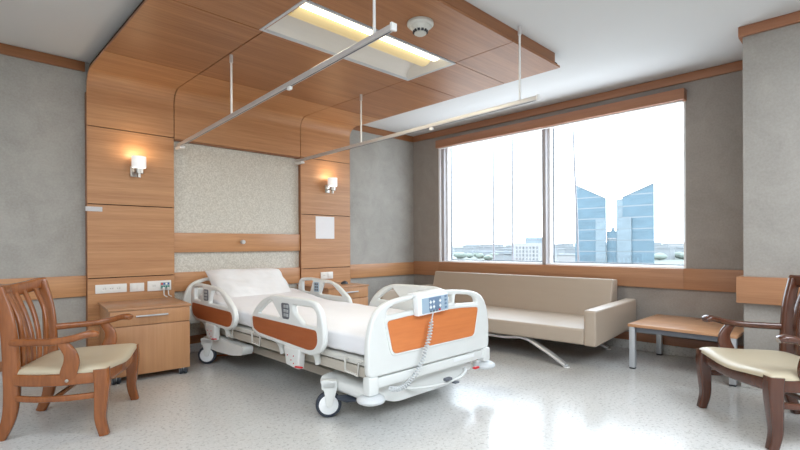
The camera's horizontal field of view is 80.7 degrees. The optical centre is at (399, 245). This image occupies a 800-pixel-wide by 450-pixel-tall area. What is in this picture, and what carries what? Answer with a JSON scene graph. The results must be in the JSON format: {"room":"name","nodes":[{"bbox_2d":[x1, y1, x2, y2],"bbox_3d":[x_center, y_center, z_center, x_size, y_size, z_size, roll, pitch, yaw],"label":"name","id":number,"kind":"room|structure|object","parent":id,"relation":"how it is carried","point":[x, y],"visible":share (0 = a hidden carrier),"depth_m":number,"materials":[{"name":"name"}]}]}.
{"room":"hospital room","nodes":[
{"label":"hospital room","id":0,"kind":"room"},
{"bbox_2d":[0,54,413,360],"bbox_3d":[-2.635,-0.291,5.162,8.350,3.000,0.206,0,0,-44],"label":"wall","id":1,"kind":"structure","parent":0,"point":[42,106],"depth_m":5.23,"materials":[{"name":"grey paint"}]},
{"bbox_2d":[0,43,84,71],"bbox_3d":[-4.236,-1.731,3.443,3.270,0.094,0.025,0,0,-44],"label":"trim","id":2,"kind":"structure","parent":1,"relation":"attached to","point":[5,49],"depth_m":4.34,"materials":[{"name":"brown wood"}]},
{"bbox_2d":[0,276,85,299],"bbox_3d":[-4.224,0.402,3.443,3.270,0.201,0.030,0,0,-44],"label":"trim","id":3,"kind":"structure","parent":1,"relation":"attached to","point":[63,286],"depth_m":4.45,"materials":[{"name":"brown wood"}]},
{"bbox_2d":[85,206,101,211],"bbox_3d":[-2.981,-0.354,4.591,0.142,0.046,0.004,0,0,-44],"label":"label plate","id":4,"kind":"object","parent":1,"relation":"attached to","point":[87,208],"visible":1,"depth_m":4.58,"materials":[{"name":"white plastic"}]},
{"bbox_2d":[0,334,206,371],"bbox_3d":[-2.569,1.063,5.066,7.900,0.090,0.028,0,0,-44],"label":"baseboard","id":5,"kind":"structure","parent":1,"relation":"attached to","point":[194,338],"depth_m":5.31,"materials":[{"name":"brown wood"}]},
{"bbox_2d":[95,283,126,293],"bbox_3d":[-2.873,0.431,4.687,0.270,0.087,0.015,0,0,-44],"label":"wall outlet","id":6,"kind":"object","parent":1,"relation":"attached to","point":[107,288],"visible":1,"depth_m":4.68,"materials":[{"name":"white plastic"}]},
{"bbox_2d":[130,283,143,291],"bbox_3d":[-2.705,0.433,4.851,0.134,0.087,0.016,0,0,-44],"label":"wall outlet","id":7,"kind":"object","parent":1,"relation":"attached to","point":[134,287],"visible":1,"depth_m":4.84,"materials":[{"name":"white plastic"}]},
{"bbox_2d":[138,284,142,289],"bbox_3d":[-2.681,0.433,4.866,0.044,0.056,0.004,0,0,-44],"label":"switch","id":8,"kind":"object","parent":7,"relation":"attached to","point":[140,286],"depth_m":4.87,"materials":[{"name":"white plastic"}]},
{"bbox_2d":[130,155,145,177],"bbox_3d":[-2.659,-0.794,4.790,0.132,0.210,0.176,0,0,-44],"label":"wall sconce","id":9,"kind":"object","parent":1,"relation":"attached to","point":[138,163],"visible":1,"depth_m":4.74,"materials":[{"name":"white glass"}]},
{"bbox_2d":[147,280,170,290],"bbox_3d":[-2.555,0.428,4.996,0.228,0.105,0.019,0,0,-44],"label":"wall outlet","id":10,"kind":"object","parent":1,"relation":"attached to","point":[151,285],"visible":1,"depth_m":4.99,"materials":[{"name":"white plastic"}]},
{"bbox_2d":[174,233,299,252],"bbox_3d":[-1.904,-0.032,5.706,1.595,0.217,0.039,0,0,-44],"label":"trim","id":11,"kind":"structure","parent":1,"relation":"attached to","point":[183,242],"depth_m":5.61,"materials":[{"name":"brown wood"}]},
{"bbox_2d":[174,267,299,291],"bbox_3d":[-1.902,0.401,5.707,1.595,0.208,0.039,0,0,-44],"label":"trim","id":12,"kind":"structure","parent":1,"relation":"attached to","point":[182,280],"depth_m":5.32,"materials":[{"name":"brown wood"}]},
{"bbox_2d":[259,0,378,55],"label":"ceiling light","id":13,"kind":"object","parent":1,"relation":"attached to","point":[311,24],"depth_m":3.75,"materials":[{"name":"white plastic"}]},
{"bbox_2d":[85,0,559,346],"bbox_3d":[-0.759,-0.299,4.555,3.240,2.999,3.300,0,0,-44],"label":"wall paneling","id":14,"kind":"structure","parent":1,"relation":"attached to","point":[163,78],"depth_m":4.75,"materials":[{"name":"brown wood"}]},
{"bbox_2d":[316,216,333,238],"bbox_3d":[-1.028,-0.243,6.508,0.310,0.305,0.003,0,0,-44],"label":"paper notice","id":15,"kind":"object","parent":1,"relation":"attached to","point":[324,225],"visible":1,"depth_m":6.50,"materials":[{"name":"white paper"}]},
{"bbox_2d":[321,272,332,278],"bbox_3d":[-1.007,0.418,6.516,0.186,0.090,0.016,0,0,-44],"label":"wall outlet","id":16,"kind":"object","parent":1,"relation":"attached to","point":[324,275],"visible":0.95,"depth_m":6.50,"materials":[{"name":"white plastic"}]},
{"bbox_2d":[325,177,336,193],"bbox_3d":[-0.935,-0.818,6.481,0.132,0.210,0.176,0,0,-44],"label":"wall sconce","id":17,"kind":"object","parent":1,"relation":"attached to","point":[332,182],"visible":1,"depth_m":6.42,"materials":[{"name":"white glass"}]},
{"bbox_2d":[350,262,413,277],"bbox_3d":[-0.248,0.382,7.344,1.390,0.201,0.030,0,0,-44],"label":"trim","id":18,"kind":"structure","parent":1,"relation":"attached to","point":[403,268],"depth_m":7.29,"materials":[{"name":"brown wood"}]},
{"bbox_2d":[352,125,412,141],"bbox_3d":[-0.260,-1.754,7.344,1.390,0.094,0.025,0,0,-44],"label":"trim","id":19,"kind":"structure","parent":1,"relation":"attached to","point":[367,129],"depth_m":7.29,"materials":[{"name":"brown wood"}]},
{"bbox_2d":[344,34,455,80],"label":"ceiling light","id":20,"kind":"object","parent":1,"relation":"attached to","point":[391,55],"depth_m":4.37,"materials":[{"name":"white plastic"}]},
{"bbox_2d":[407,16,433,36],"bbox_3d":[0.159,-1.644,3.576,0.204,0.097,0.204,0,0,-44],"label":"smoke detector","id":21,"kind":"object","parent":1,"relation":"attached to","point":[420,26],"visible":1,"depth_m":3.52,"materials":[{"name":"plastic"}]},
{"bbox_2d":[413,27,427,33],"bbox_3d":[0.159,-1.623,3.576,0.116,0.018,0.116,0,0,-44],"label":"vent","id":22,"kind":"object","parent":21,"relation":"attached to","point":[416,30],"depth_m":3.54,"materials":[{"name":"plastic"}]},
{"bbox_2d":[0,332,799,449],"bbox_3d":[0.206,1.257,2.274,8.350,0.120,8.300,0,0,-44],"label":"floor","id":23,"kind":"structure","parent":0,"point":[528,400],"depth_m":3.37,"materials":[{"name":"white tile"}]},
{"bbox_2d":[0,277,139,441],"bbox_3d":[-2.281,0.728,3.258,0.710,0.985,0.842,0,0,-16],"label":"armchair","id":24,"kind":"object","parent":23,"relation":"on","point":[69,366],"visible":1,"depth_m":2.98,"materials":[{"name":"brown wood"}]},
{"bbox_2d":[98,297,190,384],"bbox_3d":[-2.443,0.880,4.509,0.675,0.654,0.748,0,0,-38],"label":"base cabinet","id":25,"kind":"object","parent":23,"relation":"on","point":[160,327],"visible":0.73,"depth_m":4.30,"materials":[{"name":"brown wood"}]},
{"bbox_2d":[297,282,368,305],"bbox_3d":[-0.860,0.856,6.150,0.660,0.684,0.721,0,0,-44],"label":"base cabinet","id":26,"kind":"object","parent":23,"relation":"on","point":[358,293],"visible":0.07,"depth_m":6.01,"materials":[{"name":"brown wood"}]},
{"bbox_2d":[182,277,494,416],"bbox_3d":[-0.767,0.765,4.501,1.480,0.868,3.070,0,0,-44],"label":"hospital bed","id":27,"kind":"object","parent":23,"relation":"on","point":[394,344],"visible":0.82,"depth_m":3.54,"materials":[{"name":"white plastic"}]},
{"bbox_2d":[199,287,403,355],"bbox_3d":[-0.806,0.635,4.495,1.103,0.262,2.835,0,0,-44],"label":"mattress","id":28,"kind":"object","parent":27,"relation":"on","point":[347,323],"visible":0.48,"depth_m":4.17,"materials":[{"name":"white fabric"}]},
{"bbox_2d":[205,268,290,296],"bbox_3d":[-1.656,0.492,5.317,0.897,0.463,0.518,0,0,-41],"label":"pillow","id":29,"kind":"object","parent":28,"relation":"on","point":[253,281],"visible":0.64,"depth_m":5.22,"materials":[{"name":"white fabric"}]},
{"bbox_2d":[389,289,447,391],"bbox_3d":[0.116,0.650,3.309,0.604,0.644,0.125,0,0,-44],"label":"bed remote control","id":30,"kind":"object","parent":27,"relation":"hanging from","point":[432,301],"visible":1,"depth_m":3.32,"materials":[{"name":"white plastic"}]},
{"bbox_2d":[0,338,799,394],"bbox_3d":[0.188,1.147,2.256,7.900,0.100,7.900,0,0,-44],"label":"baseboard","id":31,"kind":"structure","parent":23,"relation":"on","point":[616,342],"depth_m":5.20,"materials":[{"name":"grey stone"}]},
{"bbox_2d":[377,271,635,367],"bbox_3d":[1.109,0.790,5.822,1.382,0.804,3.042,0,0,-44],"label":"sofa","id":32,"kind":"object","parent":23,"relation":"on","point":[582,311],"visible":0.6,"depth_m":5.42,"materials":[{"name":"beige leather"}]},
{"bbox_2d":[628,314,743,386],"bbox_3d":[2.808,0.967,4.519,0.860,0.432,0.870,0,0,-44],"label":"side table","id":33,"kind":"object","parent":23,"relation":"on","point":[660,325],"visible":0.73,"depth_m":4.43,"materials":[{"name":"brown wood"}]},
{"bbox_2d":[695,275,799,449],"bbox_3d":[2.498,0.704,3.063,0.710,0.985,0.842,0,0,4],"label":"armchair","id":34,"kind":"object","parent":23,"relation":"on","point":[777,373],"visible":1,"depth_m":3.15,"materials":[{"name":"brown wood"}]},
{"bbox_2d":[0,0,799,136],"bbox_3d":[0.191,-1.863,2.271,8.350,0.120,8.300,0,0,-44],"label":"ceiling","id":35,"kind":"structure","parent":0,"point":[598,46],"depth_m":4.04,"materials":[{"name":"white paint"}]},
{"bbox_2d":[175,0,396,149],"bbox_3d":[-1.225,-1.420,3.898,0.057,0.754,3.460,0,0,-44],"label":"rail","id":36,"kind":"object","parent":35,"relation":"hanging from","point":[392,27],"visible":1,"depth_m":3.35,"materials":[{"name":"metal"}]},
{"bbox_2d":[295,25,539,164],"bbox_3d":[-0.123,-1.435,4.974,3.467,0.738,0.058,0,0,45],"label":"rail","id":37,"kind":"object","parent":35,"relation":"hanging from","point":[520,101],"visible":1,"depth_m":4.49,"materials":[{"name":"metal"}]},
{"bbox_2d":[413,60,743,345],"bbox_3d":[3.077,-0.319,5.096,0.285,3.000,7.900,0,0,-44],"label":"wall window","id":38,"kind":"structure","parent":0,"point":[713,105],"depth_m":4.95,"materials":[{"name":"grey paint"}]},
{"bbox_2d":[435,88,686,268],"bbox_3d":[1.865,-0.688,6.241,0.310,1.897,3.460,0,0,-44],"label":"window","id":39,"kind":"structure","parent":38,"relation":"in","point":[445,155],"depth_m":6.19,"materials":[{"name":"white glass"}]},
{"bbox_2d":[614,331,743,348],"bbox_3d":[1.865,1.041,6.171,0.022,0.090,4.620,0,0,-44],"label":"baseboard","id":40,"kind":"structure","parent":38,"relation":"attached to","point":[673,341],"depth_m":5.05,"materials":[{"name":"brown wood"}]},
{"bbox_2d":[743,23,799,350],"bbox_3d":[4.318,-0.324,3.064,0.860,3.000,3.260,0,0,-44],"label":"wall pillar","id":41,"kind":"structure","parent":0,"point":[771,58],"depth_m":3.80,"materials":[{"name":"grey paint"}]},
{"bbox_2d":[736,275,799,305],"bbox_3d":[4.070,0.363,2.846,0.325,0.218,3.300,0,0,-44],"label":"trim","id":42,"kind":"structure","parent":41,"relation":"attached to","point":[751,290],"depth_m":3.79,"materials":[{"name":"brown wood"}]},
{"bbox_2d":[738,11,799,43],"bbox_3d":[4.289,-1.780,3.061,0.895,0.083,3.288,0,0,-44],"label":"trim","id":43,"kind":"structure","parent":41,"relation":"attached to","point":[791,18],"depth_m":3.77,"materials":[{"name":"brown wood"}]},
{"label":"outside","id":44,"kind":"structure","parent":0,"visible":0},
{"bbox_2d":[492,140,494,259],"bbox_3d":[1.584,0.886,7.900,0.030,6.600,0.036,0,0,-44],"label":"cable","id":45,"kind":"object","parent":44,"point":[493,140],"visible":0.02,"depth_m":7.88,"materials":[{"name":"metal"}]},
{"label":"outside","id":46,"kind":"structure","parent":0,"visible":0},
{"bbox_2d":[511,137,513,260],"bbox_3d":[1.842,0.885,7.638,0.030,6.600,0.041,0,0,-44],"label":"cable","id":47,"kind":"object","parent":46,"point":[511,137],"visible":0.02,"depth_m":7.62,"materials":[{"name":"metal"}]},
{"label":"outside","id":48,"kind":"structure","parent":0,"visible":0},
{"bbox_2d":[572,125,578,261],"bbox_3d":[2.586,0.881,6.879,0.030,6.601,0.166,0,0,-44],"label":"cable","id":49,"kind":"object","parent":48,"point":[573,135],"visible":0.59,"depth_m":6.87,"materials":[{"name":"metal"}]},
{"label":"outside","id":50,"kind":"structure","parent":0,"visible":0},
{"bbox_2d":[453,247,683,264],"bbox_3d":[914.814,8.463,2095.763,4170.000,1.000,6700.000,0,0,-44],"label":"city","id":51,"kind":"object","parent":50,"point":[677,261],"depth_m":393.68},
{"bbox_2d":[455,252,466,258],"bbox_3d":[61.306,10.114,472.846,8.595,6.785,13.149,0,0,-44],"label":"tree","id":52,"kind":"object","parent":51,"relation":"on","point":[459,255],"visible":1,"depth_m":469.34,"materials":[{"name":"plant"}]},
{"bbox_2d":[453,248,477,253],"bbox_3d":[99.840,8.371,712.157,15.000,9.495,38.675,0,0,-44],"label":"building","id":53,"kind":"structure","parent":51,"relation":"on","point":[465,250],"depth_m":704.56,"materials":[{"name":"grey concrete"}]},
{"bbox_2d":[463,246,481,250],"bbox_3d":[124.091,6.884,797.544,15.000,12.090,31.044,0,0,-44],"label":"building","id":54,"kind":"structure","parent":51,"relation":"on","point":[463,246],"depth_m":789.46,"materials":[{"name":"white"}]},
{"bbox_2d":[476,253,483,257],"bbox_3d":[81.637,10.717,477.111,6.568,5.372,10.212,0,0,-44],"label":"tree","id":55,"kind":"object","parent":51,"relation":"on","point":[480,255],"visible":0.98,"depth_m":474.64,"materials":[{"name":"plant"}]},
{"bbox_2d":[483,254,492,259],"bbox_3d":[78.796,10.846,417.988,6.458,5.344,9.004,0,0,-44],"label":"tree","id":56,"kind":"object","parent":51,"relation":"on","point":[487,257],"visible":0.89,"depth_m":415.71,"materials":[{"name":"plant"}]},
{"bbox_2d":[468,251,511,260],"bbox_3d":[52.578,8.235,248.694,14.000,11.000,29.400,0,0,-44],"label":"building","id":57,"kind":"structure","parent":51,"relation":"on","point":[508,257],"depth_m":240.95,"materials":[{"name":"grey concrete"}]},
{"bbox_2d":[479,246,510,255],"bbox_3d":[119.498,7.344,593.449,15.000,11.552,38.658,0,0,-44],"label":"building","id":58,"kind":"structure","parent":51,"relation":"on","point":[483,248],"depth_m":590.12,"materials":[{"name":"grey concrete"}]},
{"bbox_2d":[498,249,511,254],"bbox_3d":[106.450,8.238,440.111,15.000,10.147,23.619,0,0,-44],"label":"building","id":59,"kind":"structure","parent":51,"relation":"on","point":[498,249],"depth_m":439.51,"materials":[{"name":"grey concrete"}]},
{"bbox_2d":[514,237,541,260],"bbox_3d":[53.601,5.330,188.982,10.150,16.900,11.100,0,0,-44],"label":"apartment block","id":60,"kind":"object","parent":51,"relation":"on","point":[531,250],"visible":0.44,"depth_m":185.83,"materials":[{"name":"white concrete"}]},
{"bbox_2d":[555,249,564,253],"bbox_3d":[148.204,8.296,482.440,15.000,9.551,39.181,0,0,-44],"label":"building","id":61,"kind":"structure","parent":51,"relation":"on","point":[557,251],"depth_m":466.03,"materials":[{"name":"grey concrete"}]},
{"bbox_2d":[555,254,574,261],"bbox_3d":[140.826,10.117,373.302,15.000,6.162,36.047,0,0,-44],"label":"building","id":62,"kind":"structure","parent":51,"relation":"on","point":[558,257],"depth_m":372.78,"materials":[{"name":"white concrete"}]},
{"bbox_2d":[555,246,574,248],"bbox_3d":[250.094,7.001,720.468,15.000,10.744,42.292,0,0,-44],"label":"building","id":63,"kind":"structure","parent":51,"relation":"on","point":[556,247],"depth_m":711.91,"materials":[{"name":"white"}]},
{"bbox_2d":[559,248,574,253],"bbox_3d":[220.997,8.113,593.691,15.000,9.015,34.095,0,0,-44],"label":"building","id":64,"kind":"structure","parent":51,"relation":"on","point":[567,250],"depth_m":591.13,"materials":[{"name":"grey concrete"}]},
{"bbox_2d":[452,241,683,246],"bbox_3d":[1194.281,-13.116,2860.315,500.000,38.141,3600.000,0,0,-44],"label":"hills","id":65,"kind":"structure","parent":51,"relation":"on","point":[661,242],"depth_m":2891.95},
{"bbox_2d":[575,185,605,262],"bbox_3d":[95.651,-8.416,235.822,16.800,43.900,22.200,0,0,-44],"label":"office tower","id":66,"kind":"structure","parent":51,"relation":"on","point":[591,206],"depth_m":227.57,"materials":[{"name":"blue glass"}]},
{"bbox_2d":[607,228,616,262],"bbox_3d":[100.986,2.619,222.451,3.800,21.800,4.600,0,0,-44],"label":"building","id":67,"kind":"structure","parent":51,"relation":"on","point":[611,235],"depth_m":221.38,"materials":[{"name":"blue glass"}]},
{"bbox_2d":[616,182,653,263],"bbox_3d":[111.204,-7.179,219.975,16.800,41.300,19.600,0,0,-44],"label":"office tower","id":68,"kind":"structure","parent":51,"relation":"on","point":[635,210],"depth_m":212.84,"materials":[{"name":"blue glass"}]},
{"bbox_2d":[654,253,667,259],"bbox_3d":[221.158,9.559,400.002,8.616,6.444,12.736,0,0,-44],"label":"tree","id":69,"kind":"object","parent":51,"relation":"on","point":[658,256],"visible":0.79,"depth_m":397.25,"materials":[{"name":"plant"}]},
{"bbox_2d":[654,248,674,259],"bbox_3d":[235.355,7.435,429.078,15.000,10.504,25.339,0,0,-44],"label":"building","id":70,"kind":"structure","parent":51,"relation":"on","point":[670,252],"depth_m":419.12,"materials":[{"name":"grey concrete"}]},
{"bbox_2d":[654,246,683,251],"bbox_3d":[322.975,6.681,564.042,15.000,10.926,42.655,0,0,-44],"label":"building","id":71,"kind":"structure","parent":51,"relation":"on","point":[654,246],"depth_m":558.31,"materials":[{"name":"grey concrete"}]},
{"bbox_2d":[663,244,680,245],"bbox_3d":[564.382,3.990,961.863,15.000,13.273,42.469,0,0,-44],"label":"building","id":72,"kind":"structure","parent":51,"relation":"on","point":[663,244],"depth_m":958.10,"materials":[{"name":"white"}]},
{"bbox_2d":[675,247,683,251],"bbox_3d":[284.237,7.131,445.363,15.000,10.603,37.719,0,0,-44],"label":"building","id":73,"kind":"structure","parent":51,"relation":"on","point":[678,249],"depth_m":450.81,"materials":[{"name":"grey concrete"}]},
{"bbox_2d":[677,253,683,258],"bbox_3d":[252.822,9.718,418.763,7.614,5.784,11.319,0,0,-44],"label":"tree","id":74,"kind":"object","parent":51,"relation":"on","point":[681,256],"visible":0.56,"depth_m":417.54,"materials":[{"name":"plant"}]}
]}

